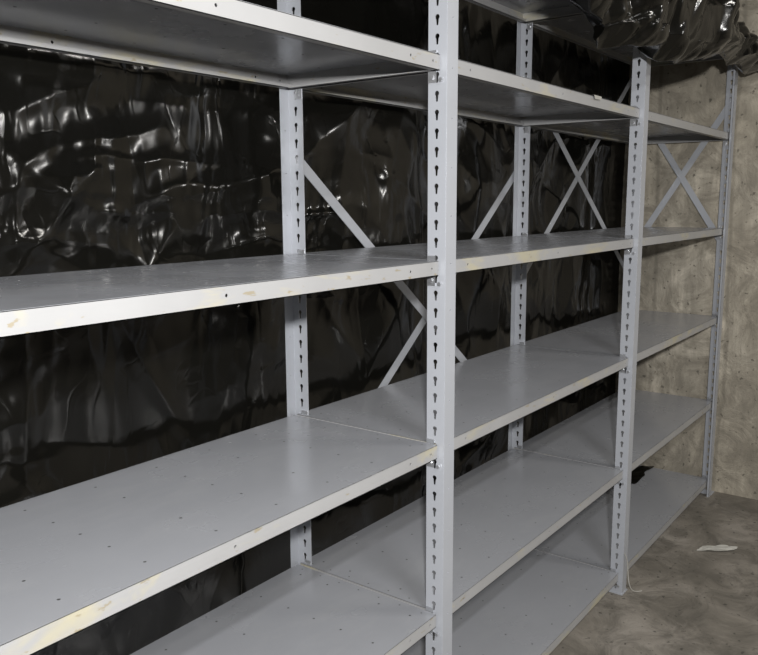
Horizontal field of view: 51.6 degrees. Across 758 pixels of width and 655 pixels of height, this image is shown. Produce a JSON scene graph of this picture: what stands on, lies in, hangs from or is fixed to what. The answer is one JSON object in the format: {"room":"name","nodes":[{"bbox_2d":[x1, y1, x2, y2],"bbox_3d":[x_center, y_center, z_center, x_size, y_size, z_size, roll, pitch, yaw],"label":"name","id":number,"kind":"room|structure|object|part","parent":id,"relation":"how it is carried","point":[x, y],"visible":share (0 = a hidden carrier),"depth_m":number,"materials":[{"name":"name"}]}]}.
{"room":"basement storage room","nodes":[
{"label":"basement storage room","id":0,"kind":"room"},
{"bbox_2d":[550,491,757,654],"bbox_3d":[1.012,1.423,0.326,5.120,0.100,6.900,6,11,36],"label":"floor","id":1,"kind":"structure","parent":0,"point":[690,601],"depth_m":2.83,"materials":[{"name":"concrete"}]},
{"bbox_2d":[0,0,439,654],"bbox_3d":[-0.419,0.142,1.354,0.468,2.120,1.251,6,11,36],"label":"metal shelving unit","id":2,"kind":"object","parent":1,"relation":"on","point":[73,558],"visible":1,"depth_m":1.42,"materials":[{"name":"metal"}]},
{"bbox_3d":[-0.406,0.336,1.401,0.432,0.032,1.210,6,11,36],"label":"shelf","id":3,"kind":"part","parent":2,"relation":"part of","materials":[{"name":"metal"}]},
{"bbox_3d":[-0.408,-0.069,1.337,0.432,0.032,1.210,6,11,36],"label":"shelf","id":4,"kind":"part","parent":2,"relation":"part of","materials":[{"name":"metal"}]},
{"bbox_3d":[-0.410,-0.489,1.270,0.432,0.032,1.210,6,11,36],"label":"shelf","id":5,"kind":"part","parent":2,"relation":"part of","materials":[{"name":"metal"}]},
{"bbox_3d":[-0.404,0.737,1.465,0.432,0.032,1.210,6,11,36],"label":"shelf","id":6,"kind":"part","parent":2,"relation":"part of","materials":[{"name":"metal"}]},
{"bbox_2d":[277,0,638,654],"bbox_3d":[0.317,-0.018,2.329,0.475,2.120,1.275,6,11,36],"label":"metal shelving unit","id":7,"kind":"object","parent":1,"relation":"on","point":[463,553],"visible":0.91,"depth_m":2.15,"materials":[{"name":"metal"}]},
{"bbox_3d":[-0.204,0.041,1.978,0.054,2.120,0.080,6,11,36],"label":"post","id":8,"kind":"part","parent":7,"relation":"part of","materials":[{"name":"metal"}]},
{"bbox_3d":[0.138,0.076,1.746,0.054,2.120,0.057,6,11,36],"label":"post","id":9,"kind":"part","parent":7,"relation":"part of","materials":[{"name":"metal"}]},
{"bbox_3d":[0.328,0.579,2.429,0.432,0.032,1.210,6,11,36],"label":"shelf","id":10,"kind":"part","parent":7,"relation":"part of","materials":[{"name":"metal"}]},
{"bbox_3d":[0.326,0.179,2.365,0.432,0.032,1.210,6,11,36],"label":"shelf","id":11,"kind":"part","parent":7,"relation":"part of","materials":[{"name":"metal"}]},
{"bbox_3d":[0.321,-0.646,2.233,0.432,0.032,1.210,6,11,36],"label":"shelf","id":12,"kind":"part","parent":7,"relation":"part of","materials":[{"name":"metal"}]},
{"bbox_3d":[0.324,-0.226,2.300,0.432,0.032,1.210,6,11,36],"label":"shelf","id":13,"kind":"part","parent":7,"relation":"part of","materials":[{"name":"metal"}]},
{"bbox_3d":[0.330,0.963,2.490,0.432,0.032,1.210,6,11,36],"label":"shelf","id":14,"kind":"part","parent":7,"relation":"part of","materials":[{"name":"metal"}]},
{"bbox_3d":[0.320,-1.000,2.177,0.432,0.032,1.210,6,11,36],"label":"shelf","id":15,"kind":"part","parent":7,"relation":"part of","materials":[{"name":"metal"}]},
{"bbox_2d":[508,13,737,594],"bbox_3d":[1.058,-0.177,3.305,0.475,2.120,1.306,6,11,36],"label":"metal shelving unit","id":16,"kind":"object","parent":1,"relation":"on","point":[622,430],"visible":0.83,"depth_m":3.16,"materials":[{"name":"metal"}]},
{"bbox_3d":[0.527,-0.117,2.941,0.054,2.120,0.080,6,11,36],"label":"post","id":17,"kind":"part","parent":16,"relation":"part of","materials":[{"name":"metal"}]},
{"bbox_3d":[1.059,0.422,3.393,0.432,0.032,1.210,6,11,36],"label":"shelf","id":18,"kind":"part","parent":16,"relation":"part of","materials":[{"name":"metal"}]},
{"bbox_3d":[1.057,0.021,3.329,0.432,0.032,1.210,6,11,36],"label":"shelf","id":19,"kind":"part","parent":16,"relation":"part of","materials":[{"name":"metal"}]},
{"bbox_3d":[1.061,0.805,3.454,0.432,0.032,1.210,6,11,36],"label":"shelf","id":20,"kind":"part","parent":16,"relation":"part of","materials":[{"name":"metal"}]},
{"bbox_3d":[1.055,-0.384,3.264,0.432,0.032,1.210,6,11,36],"label":"shelf","id":21,"kind":"part","parent":16,"relation":"part of","materials":[{"name":"metal"}]},
{"bbox_3d":[1.051,-1.158,3.140,0.432,0.032,1.210,6,11,36],"label":"shelf","id":22,"kind":"part","parent":16,"relation":"part of","materials":[{"name":"metal"}]},
{"bbox_3d":[1.053,-0.804,3.197,0.432,0.032,1.210,6,11,36],"label":"shelf","id":23,"kind":"part","parent":16,"relation":"part of","materials":[{"name":"metal"}]},
{"bbox_3d":[0.869,-0.081,2.710,0.054,2.120,0.057,6,11,36],"label":"post","id":24,"kind":"part","parent":16,"relation":"part of","materials":[{"name":"metal"}]},
{"bbox_3d":[1.250,-0.272,3.894,0.054,2.120,0.080,6,11,36],"label":"post","id":25,"kind":"part","parent":16,"relation":"part of","materials":[{"name":"metal"}]},
{"bbox_2d":[624,553,641,591],"bbox_3d":[0.922,0.889,2.842,0.085,0.160,0.014,-3,10,-19],"label":"string","id":26,"kind":"object","parent":16,"relation":"hanging from","point":[624,553],"visible":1,"depth_m":2.83,"materials":[{"name":"white fabric"}]},
{"bbox_2d":[619,466,653,484],"bbox_3d":[1.222,0.718,3.858,0.165,0.008,0.379,6,11,36],"label":"scrap","id":27,"kind":"object","parent":16,"relation":"on","point":[638,473],"visible":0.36,"depth_m":3.85,"materials":[{"name":"black"}]},
{"bbox_2d":[569,0,757,73],"bbox_3d":[0.909,-1.066,2.700,0.571,0.412,2.170,6,11,36],"label":"plastic sheeting","id":28,"kind":"object","parent":16,"relation":"on","point":[675,31],"visible":1,"depth_m":2.37,"materials":[{"name":"black plastic"}]},
{"bbox_3d":[1.590,-0.237,3.659,0.054,2.120,0.092,6,11,36],"label":"post","id":29,"kind":"part","parent":16,"relation":"part of","materials":[{"name":"metal"}]},
{"bbox_2d":[697,545,736,550],"bbox_3d":[1.383,0.903,3.214,0.177,0.008,0.050,-1,9,-1],"label":"paper scrap","id":30,"kind":"object","parent":1,"relation":"on","point":[718,547],"visible":1,"depth_m":3.21,"materials":[{"name":"white paper"}]},
{"bbox_2d":[615,0,757,499],"bbox_3d":[3.012,-0.541,2.728,5.120,3.000,0.200,6,11,36],"label":"wall","id":31,"kind":"structure","parent":0,"point":[676,277],"depth_m":3.75,"materials":[{"name":"concrete"}]},
{"bbox_2d":[0,0,629,654],"bbox_3d":[-0.334,-0.201,1.962,0.091,2.595,5.090,6,11,36],"label":"plastic sheeting","id":32,"kind":"object","parent":31,"relation":"attached to","point":[104,164],"visible":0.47,"depth_m":1.96,"materials":[{"name":"black plastic"}]}
]}

